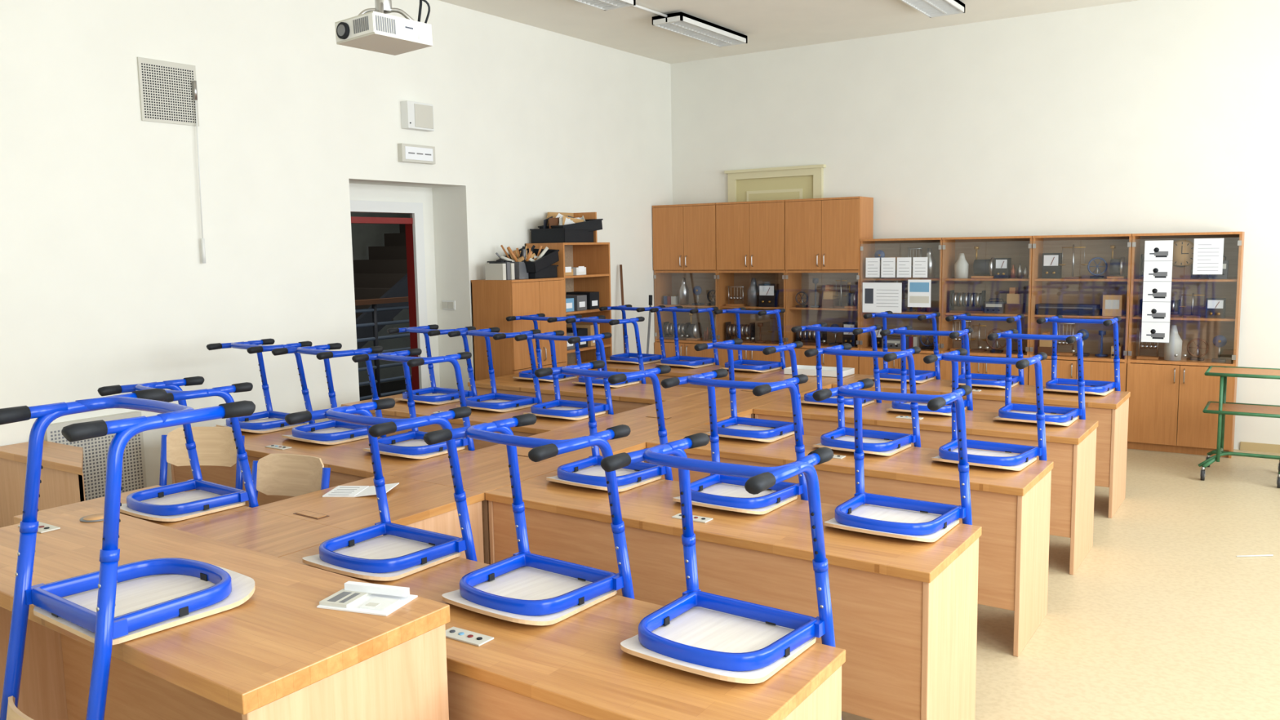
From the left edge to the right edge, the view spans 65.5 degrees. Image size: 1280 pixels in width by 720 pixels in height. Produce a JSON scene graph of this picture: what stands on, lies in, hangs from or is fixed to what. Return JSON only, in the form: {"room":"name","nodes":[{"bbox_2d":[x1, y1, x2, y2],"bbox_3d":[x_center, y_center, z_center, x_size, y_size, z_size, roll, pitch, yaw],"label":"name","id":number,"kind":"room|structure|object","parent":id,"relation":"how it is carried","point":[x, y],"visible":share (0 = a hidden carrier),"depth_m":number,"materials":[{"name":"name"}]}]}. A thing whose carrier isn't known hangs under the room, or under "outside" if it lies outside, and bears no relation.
{"room":"science classroom","nodes":[
{"label":"science classroom","id":0,"kind":"room"},
{"bbox_2d":[0,0,672,487],"bbox_3d":[-2.917,-0.835,6.753,0.400,3.830,11.350,3,8,33],"label":"wall","id":1,"kind":"structure","parent":0,"point":[104,280],"depth_m":6.83,"materials":[{"name":"paint"}]},
{"bbox_2d":[137,57,205,263],"bbox_3d":[-2.935,-1.240,6.287,0.042,1.260,0.380,3,8,33],"label":"air vent","id":2,"kind":"object","parent":1,"relation":"in","point":[165,87],"depth_m":6.24,"materials":[{"name":"grey plastic"}]},
{"bbox_2d":[351,216,419,390],"bbox_3d":[-2.210,-0.144,8.331,0.095,2.080,0.998,3,8,33],"label":"door frame","id":3,"kind":"structure","parent":1,"relation":"in","point":[408,222],"depth_m":8.62,"materials":[{"name":"red paint"}]},
{"bbox_2d":[350,200,430,394],"bbox_3d":[-2.174,-0.203,8.275,0.030,2.210,1.100,3,8,33],"label":"trim","id":4,"kind":"structure","parent":1,"relation":"attached to","point":[415,208],"depth_m":8.60,"materials":[{"name":"white paint"}]},
{"bbox_2d":[397,142,435,164],"bbox_3d":[-1.788,-1.652,7.984,0.056,0.140,0.360,3,8,33],"label":"emergency light","id":5,"kind":"object","parent":1,"relation":"attached to","point":[406,153],"visible":1,"depth_m":7.94,"materials":[{"name":"grey plastic"}]},
{"bbox_2d":[400,100,434,131],"bbox_3d":[-1.775,-1.945,7.951,0.086,0.210,0.280,3,8,33],"label":"box","id":6,"kind":"object","parent":1,"relation":"attached to","point":[416,116],"visible":1,"depth_m":7.89,"materials":[{"name":"white plastic"}]},
{"bbox_2d":[350,212,411,386],"bbox_3d":[-4.949,-1.030,11.610,0.100,3.200,7.000,3,8,33],"label":"wall","id":7,"kind":"structure","parent":0,"point":[364,236],"depth_m":13.63,"materials":[{"name":"grey paint"}]},
{"bbox_2d":[334,0,432,55],"bbox_3d":[-0.946,-1.789,3.572,0.227,1.289,0.295,3,8,33],"label":"ceiling projector","id":8,"kind":"object","parent":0,"point":[372,29],"depth_m":3.59,"materials":[{"name":"white plastic"}]},
{"bbox_2d":[349,183,439,393],"bbox_3d":[-2.193,-0.430,8.345,0.100,2.645,1.860,3,8,33],"label":"door frame","id":9,"kind":"structure","parent":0,"point":[360,192],"depth_m":8.69,"materials":[{"name":"paint"}]},
{"bbox_2d":[438,0,1138,63],"bbox_3d":[0.401,-2.596,4.331,8.430,0.100,11.750,3,8,33],"label":"ceiling","id":10,"kind":"structure","parent":0,"point":[767,24],"depth_m":8.98,"materials":[{"name":"paint"}]},
{"bbox_2d":[573,0,635,10],"bbox_3d":[-0.502,-2.854,7.609,0.300,0.090,1.240,3,8,33],"label":"ceiling light","id":11,"kind":"object","parent":10,"relation":"attached to","point":[606,5],"depth_m":8.01,"materials":[{"name":"metal"}]},
{"bbox_2d":[652,11,747,47],"bbox_3d":[0.572,-3.050,9.188,0.300,0.090,1.240,3,8,33],"label":"ceiling light","id":12,"kind":"object","parent":10,"relation":"attached to","point":[681,23],"depth_m":9.06,"materials":[{"name":"white metal"}]},
{"bbox_2d":[900,0,964,17],"bbox_3d":[2.310,-2.954,8.069,0.300,0.090,1.240,3,8,33],"label":"ceiling light","id":13,"kind":"object","parent":10,"relation":"attached to","point":[931,8],"depth_m":8.33,"materials":[{"name":"white metal"}]},
{"bbox_2d":[359,377,1279,719],"bbox_3d":[-1.100,1.182,6.128,12.550,0.100,12.300,3,8,33],"label":"floor","id":14,"kind":"structure","parent":0,"point":[1162,618],"depth_m":4.80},
{"bbox_2d":[0,440,85,527],"bbox_3d":[-3.085,0.871,5.344,0.988,0.760,0.280,3,8,33],"label":"side table","id":15,"kind":"object","parent":14,"relation":"on","point":[62,479],"visible":0.36,"depth_m":5.26,"materials":[{"name":"brown wood"}]},
{"bbox_2d":[43,410,146,500],"bbox_3d":[-3.247,0.763,5.970,0.060,0.840,0.560,3,8,33],"label":"radiator cover","id":16,"kind":"object","parent":14,"relation":"on","point":[95,450],"visible":0.23,"depth_m":5.95,"materials":[{"name":"grey metal"}]},
{"bbox_2d":[13,484,250,528],"bbox_3d":[-2.071,0.996,4.129,0.746,0.750,0.651,3,8,33],"label":"student desk","id":17,"kind":"object","parent":14,"relation":"on","point":[98,502],"visible":0.13,"depth_m":4.10,"materials":[{"name":"brown wood"}]},
{"bbox_2d":[97,376,258,521],"bbox_3d":[-1.877,0.540,4.171,0.474,0.890,0.550,4,8,38],"label":"chair","id":18,"kind":"object","parent":17,"relation":"on","point":[208,497],"visible":0.77,"depth_m":4.12,"materials":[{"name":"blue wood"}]},
{"bbox_2d":[159,426,244,489],"bbox_3d":[-2.306,0.825,5.041,0.474,0.890,0.550,0,6,8],"label":"chair","id":19,"kind":"object","parent":14,"relation":"on","point":[215,446],"visible":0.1,"depth_m":5.23,"materials":[{"name":"brown wood"}]},
{"bbox_2d":[0,506,450,719],"bbox_3d":[-1.348,1.048,2.797,1.805,0.920,0.584,4,8,36],"label":"desk","id":20,"kind":"object","parent":14,"relation":"on","point":[275,655],"visible":0.75,"depth_m":2.44,"materials":[{"name":"brown wood"}]},
{"bbox_2d":[17,521,60,533],"bbox_3d":[-1.953,0.541,3.236,0.150,0.008,0.060,3,8,33],"label":"panel","id":21,"kind":"object","parent":20,"relation":"on","point":[42,527],"visible":0.52,"depth_m":3.21,"materials":[{"name":"grey plastic"}]},
{"bbox_2d":[80,513,103,522],"bbox_3d":[-1.823,0.529,3.341,0.100,0.006,0.100,3,8,33],"label":"cable grommet","id":22,"kind":"object","parent":20,"relation":"on","point":[99,517],"visible":0.66,"depth_m":3.32,"materials":[{"name":"brown plastic"}]},
{"bbox_2d":[0,388,255,719],"bbox_3d":[-1.270,0.553,2.443,0.474,0.890,0.550,4,8,37],"label":"chair","id":23,"kind":"object","parent":20,"relation":"on","point":[114,604],"visible":1,"depth_m":2.43,"materials":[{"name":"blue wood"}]},
{"bbox_2d":[316,581,417,616],"bbox_3d":[-0.682,0.592,2.494,0.200,0.030,0.140,1,7,19],"label":"booklet","id":24,"kind":"object","parent":20,"relation":"on","point":[356,597],"visible":1,"depth_m":2.49,"materials":[{"name":"white paper"}]},
{"bbox_2d":[248,453,330,506],"bbox_3d":[-1.706,0.897,4.477,0.474,0.851,0.550,2,7,25],"label":"chair","id":25,"kind":"object","parent":14,"relation":"on","point":[273,474],"visible":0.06,"depth_m":4.68,"materials":[{"name":"brown wood"}]},
{"bbox_2d":[170,418,471,506],"bbox_3d":[-1.822,0.830,5.569,1.956,0.750,0.617,4,8,36],"label":"student desk","id":26,"kind":"object","parent":14,"relation":"on","point":[348,462],"visible":0.06,"depth_m":5.31,"materials":[{"name":"brown wood"}]},
{"bbox_2d":[206,338,315,433],"bbox_3d":[-2.259,0.333,6.068,0.474,0.890,0.550,4,8,36],"label":"chair","id":27,"kind":"object","parent":26,"relation":"on","point":[271,424],"visible":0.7,"depth_m":6.00,"materials":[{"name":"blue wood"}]},
{"bbox_2d":[271,342,386,444],"bbox_3d":[-1.728,0.367,5.684,0.474,0.890,0.550,4,8,38],"label":"chair","id":28,"kind":"object","parent":26,"relation":"on","point":[342,433],"visible":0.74,"depth_m":5.59,"materials":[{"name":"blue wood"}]},
{"bbox_2d":[351,348,475,458],"bbox_3d":[-1.157,0.404,5.270,0.474,0.890,0.550,4,8,36],"label":"chair","id":29,"kind":"object","parent":26,"relation":"on","point":[416,448],"visible":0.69,"depth_m":5.19,"materials":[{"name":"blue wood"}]},
{"bbox_2d":[174,474,484,563],"bbox_3d":[-1.302,0.995,4.004,0.670,0.754,1.349,3,8,33],"label":"desk","id":30,"kind":"object","parent":14,"relation":"on","point":[283,527],"visible":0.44,"depth_m":4.02,"materials":[{"name":"brown wood"}]},
{"bbox_2d":[322,482,399,497],"bbox_3d":[-1.219,0.568,4.356,0.279,0.021,0.180,0,6,5],"label":"open booklet","id":31,"kind":"object","parent":30,"relation":"on","point":[340,491],"visible":0.95,"depth_m":4.34,"materials":[{"name":"white paper"}]},
{"bbox_2d":[352,224,408,348],"bbox_3d":[-3.452,-0.671,12.040,1.360,2.525,3.992,3,8,33],"label":"flight","id":32,"kind":"object","parent":14,"relation":"on","point":[384,274],"visible":0.2,"depth_m":12.21,"materials":[{"name":"grey"}]},
{"bbox_2d":[355,296,411,400],"bbox_3d":[-2.281,-0.067,11.103,0.080,1.310,3.300,3,8,33],"label":"stair railing","id":33,"kind":"object","parent":14,"relation":"on","point":[373,302],"visible":0.06,"depth_m":10.40,"materials":[{"name":"grey metal"}]},
{"bbox_2d":[341,393,611,449],"bbox_3d":[-1.116,0.698,6.631,1.956,0.750,0.617,4,8,36],"label":"student desk","id":34,"kind":"object","parent":14,"relation":"on","point":[400,410],"visible":0.06,"depth_m":6.36,"materials":[{"name":"brown wood"}]},
{"bbox_2d":[386,324,477,404],"bbox_3d":[-1.423,0.210,7.035,0.474,0.890,0.550,4,8,37],"label":"chair","id":35,"kind":"object","parent":34,"relation":"on","point":[451,395],"visible":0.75,"depth_m":6.97,"materials":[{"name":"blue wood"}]},
{"bbox_2d":[448,327,542,412],"bbox_3d":[-0.930,0.242,6.678,0.474,0.890,0.550,4,8,37],"label":"chair","id":36,"kind":"object","parent":34,"relation":"on","point":[515,402],"visible":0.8,"depth_m":6.61,"materials":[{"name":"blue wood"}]},
{"bbox_2d":[514,329,613,420],"bbox_3d":[-0.446,0.273,6.328,0.474,0.890,0.550,3,8,35],"label":"chair","id":37,"kind":"object","parent":34,"relation":"on","point":[559,411],"visible":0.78,"depth_m":6.26,"materials":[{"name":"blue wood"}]},
{"bbox_2d":[383,430,645,564],"bbox_3d":[-0.586,0.861,5.082,0.670,0.754,1.309,3,8,33],"label":"desk","id":38,"kind":"object","parent":14,"relation":"on","point":[486,469],"visible":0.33,"depth_m":4.82,"materials":[{"name":"brown wood"}]},
{"bbox_2d":[471,277,567,381],"bbox_3d":[-1.042,0.050,8.852,0.490,1.540,0.730,3,8,33],"label":"storage cabinet","id":39,"kind":"object","parent":14,"relation":"on","point":[493,301],"visible":0.4,"depth_m":8.55,"materials":[{"name":"brown wood"}]},
{"bbox_2d":[484,261,515,279],"bbox_3d":[-1.201,-0.768,8.531,0.200,0.159,0.150,3,8,33],"label":"binders","id":40,"kind":"object","parent":39,"relation":"on","point":[494,270],"visible":1,"depth_m":8.47,"materials":[{"name":"grey plastic"}]},
{"bbox_2d":[495,244,559,279],"bbox_3d":[-1.018,-0.870,8.789,0.415,0.299,0.559,2,7,28],"label":"crate","id":41,"kind":"object","parent":39,"relation":"on","point":[529,263],"visible":0.92,"depth_m":8.69,"materials":[{"name":"black plastic"}]},
{"bbox_2d":[279,537,845,719],"bbox_3d":[-0.427,1.102,2.939,1.996,0.750,0.617,4,8,36],"label":"student desk","id":42,"kind":"object","parent":14,"relation":"on","point":[575,667],"visible":0.3,"depth_m":2.50,"materials":[{"name":"brown wood"}]},
{"bbox_2d":[284,398,477,581],"bbox_3d":[-0.844,0.606,3.423,0.474,0.890,0.550,4,8,35],"label":"chair","id":43,"kind":"object","parent":42,"relation":"on","point":[402,551],"visible":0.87,"depth_m":3.37,"materials":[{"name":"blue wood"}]},
{"bbox_2d":[445,626,493,646],"bbox_3d":[-0.472,0.748,2.700,0.150,0.008,0.060,3,8,33],"label":"panel","id":44,"kind":"object","parent":42,"relation":"on","point":[453,633],"visible":0.95,"depth_m":2.69,"materials":[{"name":"white plastic"}]},
{"bbox_2d":[422,413,634,625],"bbox_3d":[-0.297,0.641,3.028,0.474,0.890,0.550,4,8,37],"label":"chair","id":45,"kind":"object","parent":42,"relation":"on","point":[525,587],"visible":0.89,"depth_m":2.97,"materials":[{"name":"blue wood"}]},
{"bbox_2d":[600,432,835,684],"bbox_3d":[0.236,0.676,2.642,0.474,0.890,0.550,4,8,37],"label":"chair","id":46,"kind":"object","parent":42,"relation":"on","point":[707,634],"visible":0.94,"depth_m":2.58,"materials":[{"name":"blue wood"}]},
{"bbox_2d":[524,242,612,364],"bbox_3d":[-0.658,-0.181,9.462,0.440,1.850,0.730,3,8,33],"label":"open shelf unit","id":47,"kind":"object","parent":14,"relation":"on","point":[595,256],"visible":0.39,"depth_m":9.64,"materials":[{"name":"brown wood"}]},
{"bbox_2d":[529,212,603,243],"bbox_3d":[-0.669,-1.244,9.327,0.423,0.289,0.666,3,8,33],"label":"crate","id":48,"kind":"object","parent":47,"relation":"on","point":[557,227],"visible":0.97,"depth_m":9.18,"materials":[{"name":"black plastic"}]},
{"bbox_2d":[564,266,599,350],"bbox_3d":[-0.654,-0.304,9.419,0.282,1.160,0.550,3,8,33],"label":"storage boxes","id":49,"kind":"object","parent":47,"relation":"in","point":[575,300],"visible":0.4,"depth_m":9.35,"materials":[{"name":"black cardboard"}]},
{"bbox_2d":[467,373,707,413],"bbox_3d":[-0.420,0.569,7.678,1.956,0.750,0.617,4,8,36],"label":"student desk","id":50,"kind":"object","parent":14,"relation":"on","point":[628,397],"visible":0.19,"depth_m":7.41,"materials":[{"name":"brown wood"}]},
{"bbox_2d":[506,313,582,382],"bbox_3d":[-0.740,0.080,8.091,0.474,0.890,0.550,3,8,34],"label":"chair","id":51,"kind":"object","parent":50,"relation":"on","point":[524,375],"visible":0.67,"depth_m":8.00,"materials":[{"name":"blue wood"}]},
{"bbox_2d":[565,315,645,387],"bbox_3d":[-0.232,0.112,7.723,0.474,0.890,0.550,4,8,36],"label":"chair","id":52,"kind":"object","parent":50,"relation":"on","point":[601,318],"visible":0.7,"depth_m":7.63,"materials":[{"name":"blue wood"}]},
{"bbox_2d":[619,264,652,353],"bbox_3d":[-0.056,-0.177,10.359,0.353,1.624,0.248,1,7,14],"label":"handle","id":53,"kind":"object","parent":14,"relation":"on","point":[620,265],"visible":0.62,"depth_m":10.37,"materials":[{"name":"brown wood"}]},
{"bbox_2d":[552,400,752,462],"bbox_3d":[0.114,0.731,6.136,0.670,0.754,1.292,3,8,33],"label":"desk","id":54,"kind":"object","parent":14,"relation":"on","point":[679,416],"visible":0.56,"depth_m":6.07,"materials":[{"name":"brown wood"}]},
{"bbox_2d":[567,358,783,388],"bbox_3d":[0.297,0.435,8.757,1.956,0.750,0.617,4,8,36],"label":"student desk","id":55,"kind":"object","parent":14,"relation":"on","point":[676,371],"visible":0.21,"depth_m":8.46,"materials":[{"name":"brown wood"}]},
{"bbox_2d":[599,304,666,364],"bbox_3d":[-0.036,-0.055,9.180,0.474,0.890,0.550,4,8,37],"label":"chair","id":56,"kind":"object","parent":55,"relation":"on","point":[627,357],"visible":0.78,"depth_m":9.10,"materials":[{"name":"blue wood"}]},
{"bbox_2d":[649,305,719,368],"bbox_3d":[0.424,-0.025,8.848,0.474,0.890,0.550,4,8,37],"label":"chair","id":57,"kind":"object","parent":55,"relation":"on","point":[686,361],"visible":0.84,"depth_m":8.76,"materials":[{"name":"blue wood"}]},
{"bbox_2d":[714,306,786,372],"bbox_3d":[0.959,0.009,8.461,0.474,0.890,0.550,4,8,37],"label":"chair","id":58,"kind":"object","parent":55,"relation":"on","point":[756,366],"visible":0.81,"depth_m":8.37,"materials":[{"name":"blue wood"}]},
{"bbox_2d":[652,202,717,364],"bbox_3d":[0.576,-0.576,10.983,0.793,2.251,0.398,3,8,33],"label":"storage cabinet","id":59,"kind":"object","parent":14,"relation":"on","point":[684,235],"visible":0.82,"depth_m":10.87,"materials":[{"name":"brown wood"}]},
{"bbox_2d":[663,277,715,340],"bbox_3d":[0.568,-0.562,10.945,0.703,0.678,0.190,3,8,33],"label":"instruments","id":60,"kind":"object","parent":59,"relation":"in","point":[695,331],"visible":0.76,"depth_m":10.98,"materials":[{"name":"black plastic"}]},
{"bbox_2d":[484,470,982,719],"bbox_3d":[0.301,0.966,4.034,1.996,0.750,0.617,4,8,36],"label":"student desk","id":61,"kind":"object","parent":14,"relation":"on","point":[904,611],"visible":0.56,"depth_m":3.54,"materials":[{"name":"brown wood"}]},
{"bbox_2d":[534,360,672,491],"bbox_3d":[-0.130,0.470,4.527,0.474,0.890,0.550,4,8,38],"label":"chair","id":62,"kind":"object","parent":61,"relation":"on","point":[577,473],"visible":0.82,"depth_m":4.45,"materials":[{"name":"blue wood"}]},
{"bbox_2d":[661,368,808,514],"bbox_3d":[0.421,0.505,4.128,0.474,0.890,0.550,4,8,36],"label":"chair","id":63,"kind":"object","parent":61,"relation":"on","point":[708,491],"visible":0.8,"depth_m":4.05,"materials":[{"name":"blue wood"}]},
{"bbox_2d":[812,377,972,542],"bbox_3d":[0.965,0.540,3.735,0.474,0.890,0.550,4,8,36],"label":"chair","id":64,"kind":"object","parent":61,"relation":"on","point":[853,514],"visible":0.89,"depth_m":3.68,"materials":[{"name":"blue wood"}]},
{"bbox_2d":[667,377,831,426],"bbox_3d":[0.821,0.599,7.199,0.670,0.754,1.331,3,8,33],"label":"desk","id":65,"kind":"object","parent":14,"relation":"on","point":[745,398],"visible":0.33,"depth_m":6.95,"materials":[{"name":"brown wood"}]},
{"bbox_2d":[715,200,786,368],"bbox_3d":[1.242,-0.538,10.546,0.793,2.251,0.398,3,8,33],"label":"storage cabinet","id":66,"kind":"object","parent":14,"relation":"on","point":[750,236],"visible":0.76,"depth_m":10.42,"materials":[{"name":"brown wood"}]},
{"bbox_2d":[725,278,783,342],"bbox_3d":[1.244,-0.526,10.524,0.703,0.678,0.185,3,8,33],"label":"instruments","id":67,"kind":"object","parent":66,"relation":"in","point":[766,295],"visible":0.84,"depth_m":10.49,"materials":[{"name":"black plastic"}]},
{"bbox_2d":[755,370,860,383],"bbox_3d":[1.350,0.501,7.996,0.670,0.754,0.647,3,8,33],"label":"desk","id":68,"kind":"object","parent":14,"relation":"on","point":[780,375],"visible":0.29,"depth_m":7.88,"materials":[{"name":"brown wood"}]},
{"bbox_2d":[783,364,854,377],"bbox_3d":[1.450,0.089,8.064,0.500,0.046,0.260,3,8,33],"label":"plastic tray","id":69,"kind":"object","parent":68,"relation":"on","point":[802,369],"visible":0.73,"depth_m":8.01,"materials":[{"name":"white"}]},
{"bbox_2d":[784,196,873,373],"bbox_3d":[1.907,-0.500,10.109,0.793,2.251,0.398,3,8,33],"label":"storage cabinet","id":70,"kind":"object","parent":14,"relation":"on","point":[823,236],"visible":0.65,"depth_m":9.97,"materials":[{"name":"brown wood"}]},
{"bbox_2d":[795,278,857,346],"bbox_3d":[1.910,-0.491,10.117,0.676,0.678,0.212,3,8,33],"label":"instruments","id":71,"kind":"object","parent":70,"relation":"in","point":[830,300],"visible":0.87,"depth_m":10.06,"materials":[{"name":"black plastic"}]},
{"bbox_2d":[646,424,1053,657],"bbox_3d":[1.006,0.835,5.095,1.996,0.750,0.617,4,8,36],"label":"student desk","id":72,"kind":"object","parent":14,"relation":"on","point":[1011,508],"visible":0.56,"depth_m":4.52,"materials":[{"name":"brown wood"}]},
{"bbox_2d":[694,337,804,442],"bbox_3d":[0.635,0.343,5.545,0.474,0.890,0.550,4,8,36],"label":"chair","id":73,"kind":"object","parent":72,"relation":"on","point":[780,429],"visible":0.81,"depth_m":5.46,"materials":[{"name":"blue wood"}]},
{"bbox_2d":[804,342,920,456],"bbox_3d":[1.175,0.377,5.155,0.474,0.890,0.550,4,8,37],"label":"chair","id":74,"kind":"object","parent":72,"relation":"on","point":[836,439],"visible":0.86,"depth_m":5.09,"materials":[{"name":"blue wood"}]},
{"bbox_2d":[923,348,1047,471],"bbox_3d":[1.677,0.410,4.791,0.474,0.890,0.550,4,8,38],"label":"chair","id":75,"kind":"object","parent":72,"relation":"on","point":[948,452],"visible":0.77,"depth_m":4.72,"materials":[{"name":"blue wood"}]},
{"bbox_2d":[858,237,942,379],"bbox_3d":[2.575,-0.258,9.694,0.793,1.840,0.398,3,8,33],"label":"display cabinet","id":76,"kind":"object","parent":14,"relation":"on","point":[891,247],"visible":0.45,"depth_m":9.75,"materials":[{"name":"brown wood"}]},
{"bbox_2d":[865,257,879,277],"bbox_3d":[2.252,-0.895,9.637,0.140,0.190,0.002,3,8,33],"label":"poster","id":77,"kind":"object","parent":76,"relation":"attached to","point":[873,264],"visible":1,"depth_m":9.64,"materials":[{"name":"white paper"}]},
{"bbox_2d":[862,282,902,313],"bbox_3d":[2.337,-0.602,9.617,0.390,0.290,0.002,3,8,33],"label":"poster","id":78,"kind":"object","parent":76,"relation":"attached to","point":[877,297],"visible":0.99,"depth_m":9.62,"materials":[{"name":"white paper"}]},
{"bbox_2d":[880,257,895,277],"bbox_3d":[2.382,-0.887,9.552,0.140,0.190,0.002,3,8,33],"label":"poster","id":79,"kind":"object","parent":76,"relation":"attached to","point":[887,264],"visible":1,"depth_m":9.55,"materials":[{"name":"white paper"}]},
{"bbox_2d":[871,247,936,349],"bbox_3d":[2.552,-0.601,9.656,0.643,0.978,0.201,3,8,33],"label":"instruments","id":80,"kind":"object","parent":76,"relation":"in","point":[911,341],"visible":0.44,"depth_m":9.63,"materials":[{"name":"black plastic"}]},
{"bbox_2d":[897,257,911,277],"bbox_3d":[2.511,-0.880,9.467,0.140,0.190,0.002,3,8,33],"label":"poster","id":81,"kind":"object","parent":76,"relation":"attached to","point":[904,264],"visible":1,"depth_m":9.47,"materials":[{"name":"white paper"}]},
{"bbox_2d":[907,279,931,307],"bbox_3d":[2.640,-0.630,9.412,0.220,0.260,0.002,3,8,33],"label":"poster","id":82,"kind":"object","parent":76,"relation":"attached to","point":[918,291],"visible":1,"depth_m":9.41,"materials":[{"name":"white paper"}]},
{"bbox_2d":[912,257,928,277],"bbox_3d":[2.640,-0.873,9.382,0.140,0.190,0.002,3,8,33],"label":"poster","id":83,"kind":"object","parent":76,"relation":"attached to","point":[919,264],"visible":1,"depth_m":9.38,"materials":[{"name":"white paper"}]},
{"bbox_2d":[753,396,1098,574],"bbox_3d":[1.702,0.705,6.142,1.996,0.750,0.617,4,8,36],"label":"student desk","id":84,"kind":"object","parent":14,"relation":"on","point":[1072,448],"visible":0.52,"depth_m":5.62,"materials":[{"name":"brown wood"}]},
{"bbox_2d":[791,322,881,408],"bbox_3d":[1.324,0.212,6.597,0.474,0.890,0.550,4,8,36],"label":"chair","id":85,"kind":"object","parent":84,"relation":"on","point":[808,398],"visible":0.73,"depth_m":6.51,"materials":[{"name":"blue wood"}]},
{"bbox_2d":[880,325,973,416],"bbox_3d":[1.811,0.244,6.245,0.474,0.890,0.550,3,8,34],"label":"chair","id":86,"kind":"object","parent":84,"relation":"on","point":[903,406],"visible":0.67,"depth_m":6.16,"materials":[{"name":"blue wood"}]},
{"bbox_2d":[986,328,1086,426],"bbox_3d":[2.345,0.278,5.859,0.474,0.890,0.550,4,8,35],"label":"chair","id":87,"kind":"object","parent":84,"relation":"on","point":[1008,412],"visible":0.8,"depth_m":5.79,"materials":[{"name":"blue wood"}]},
{"bbox_2d":[831,374,1130,518],"bbox_3d":[2.419,0.572,7.222,1.996,0.750,0.617,4,8,36],"label":"student desk","id":88,"kind":"object","parent":14,"relation":"on","point":[1110,410],"visible":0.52,"depth_m":6.66,"materials":[{"name":"brown wood"}]},
{"bbox_2d":[862,311,940,382],"bbox_3d":[2.037,0.079,7.680,0.474,0.890,0.550,4,8,37],"label":"chair","id":89,"kind":"object","parent":88,"relation":"on","point":[921,376],"visible":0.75,"depth_m":7.59,"materials":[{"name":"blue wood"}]},
{"bbox_2d":[945,312,1024,388],"bbox_3d":[2.544,0.111,7.313,0.474,0.890,0.550,3,8,34],"label":"chair","id":90,"kind":"object","parent":88,"relation":"on","point":[998,380],"visible":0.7,"depth_m":7.23,"materials":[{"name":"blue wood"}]},
{"bbox_2d":[1036,315,1120,395],"bbox_3d":[3.063,0.145,6.938,0.474,0.890,0.550,4,8,38],"label":"chair","id":91,"kind":"object","parent":88,"relation":"on","point":[1100,388],"visible":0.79,"depth_m":6.86,"materials":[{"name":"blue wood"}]},
{"bbox_2d":[940,235,1032,385],"bbox_3d":[3.241,-0.220,9.257,0.793,1.840,0.398,3,8,33],"label":"display cabinet","id":92,"kind":"object","parent":14,"relation":"on","point":[1019,248],"visible":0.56,"depth_m":9.32,"materials":[{"name":"brown wood"}]},
{"bbox_2d":[949,246,1028,353],"bbox_3d":[3.232,-0.565,9.228,0.680,0.978,0.211,2,7,26],"label":"instruments","id":93,"kind":"object","parent":92,"relation":"in","point":[997,268],"visible":0.86,"depth_m":9.18,"materials":[{"name":"black plastic"}]},
{"bbox_2d":[1028,233,1132,391],"bbox_3d":[3.906,-0.182,8.820,0.793,1.840,0.398,3,8,33],"label":"display cabinet","id":94,"kind":"object","parent":14,"relation":"on","point":[1084,290],"visible":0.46,"depth_m":8.87,"materials":[{"name":"brown wood"}]},
{"bbox_2d":[1035,302,1102,315],"bbox_3d":[3.807,-0.450,8.845,0.520,0.090,0.200,3,8,33],"label":"equipment case","id":95,"kind":"object","parent":94,"relation":"in","point":[1084,309],"visible":1,"depth_m":8.77,"materials":[{"name":"black plastic"}]},
{"bbox_2d":[1037,244,1125,358],"bbox_3d":[3.890,-0.524,8.766,0.673,0.978,0.184,3,8,33],"label":"instruments","id":96,"kind":"object","parent":94,"relation":"in","point":[1052,263],"visible":0.83,"depth_m":8.78,"materials":[{"name":"black plastic"}]},
{"bbox_2d":[1102,293,1124,315],"bbox_3d":[4.100,-0.475,8.622,0.150,0.180,0.141,3,8,33],"label":"cardboard box","id":97,"kind":"object","parent":94,"relation":"in","point":[1113,304],"visible":1,"depth_m":8.56,"materials":[{"name":"brown"}]},
{"bbox_2d":[1126,231,1244,457],"bbox_3d":[4.571,-0.144,8.383,0.793,1.840,0.398,3,8,33],"label":"display cabinet","id":98,"kind":"object","parent":14,"relation":"on","point":[1168,399],"depth_m":8.35,"materials":[{"name":"brown wood"}]},
{"bbox_2d":[1141,240,1173,342],"bbox_3d":[4.314,-0.569,8.307,0.210,0.850,0.002,3,8,33],"label":"poster","id":99,"kind":"object","parent":98,"relation":"attached to","point":[1158,255],"visible":1,"depth_m":8.31,"materials":[{"name":"white paper"}]},
{"bbox_2d":[1136,253,1229,362],"bbox_3d":[4.550,-0.443,8.340,0.656,0.890,0.189,3,8,33],"label":"instruments","id":100,"kind":"object","parent":98,"relation":"in","point":[1215,307],"visible":0.66,"depth_m":8.33,"materials":[{"name":"black plastic"}]},
{"bbox_2d":[1192,238,1223,274],"bbox_3d":[4.610,-0.840,8.078,0.210,0.290,0.002,3,8,33],"label":"poster","id":101,"kind":"object","parent":98,"relation":"attached to","point":[1208,253],"visible":1,"depth_m":8.08,"materials":[{"name":"white paper"}]},
{"bbox_2d":[1197,365,1279,488],"bbox_3d":[4.608,0.484,7.415,0.736,0.806,0.596,3,8,33],"label":"trolley","id":102,"kind":"object","parent":14,"relation":"on","point":[1221,407],"visible":1,"depth_m":7.39,"materials":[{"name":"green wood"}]},
{"bbox_2d":[670,0,1279,449],"bbox_3d":[3.614,-1.236,9.335,8.430,3.830,0.200,3,8,33],"label":"wall","id":103,"kind":"structure","parent":0,"point":[1140,116],"depth_m":9.08,"materials":[{"name":"paint"}]},
{"bbox_2d":[724,164,826,202],"bbox_3d":[1.438,-0.737,10.679,1.150,2.610,0.070,3,8,33],"label":"door","id":104,"kind":"structure","parent":103,"relation":"in","point":[797,182],"depth_m":10.54,"materials":[{"name":"beige wood"}]},
{"bbox_2d":[1240,441,1279,453],"bbox_3d":[5.978,0.779,7.884,2.100,0.070,0.015,3,8,33],"label":"baseboard","id":105,"kind":"structure","parent":103,"relation":"attached to","point":[1244,446],"depth_m":8.38,"materials":[{"name":"beige"}]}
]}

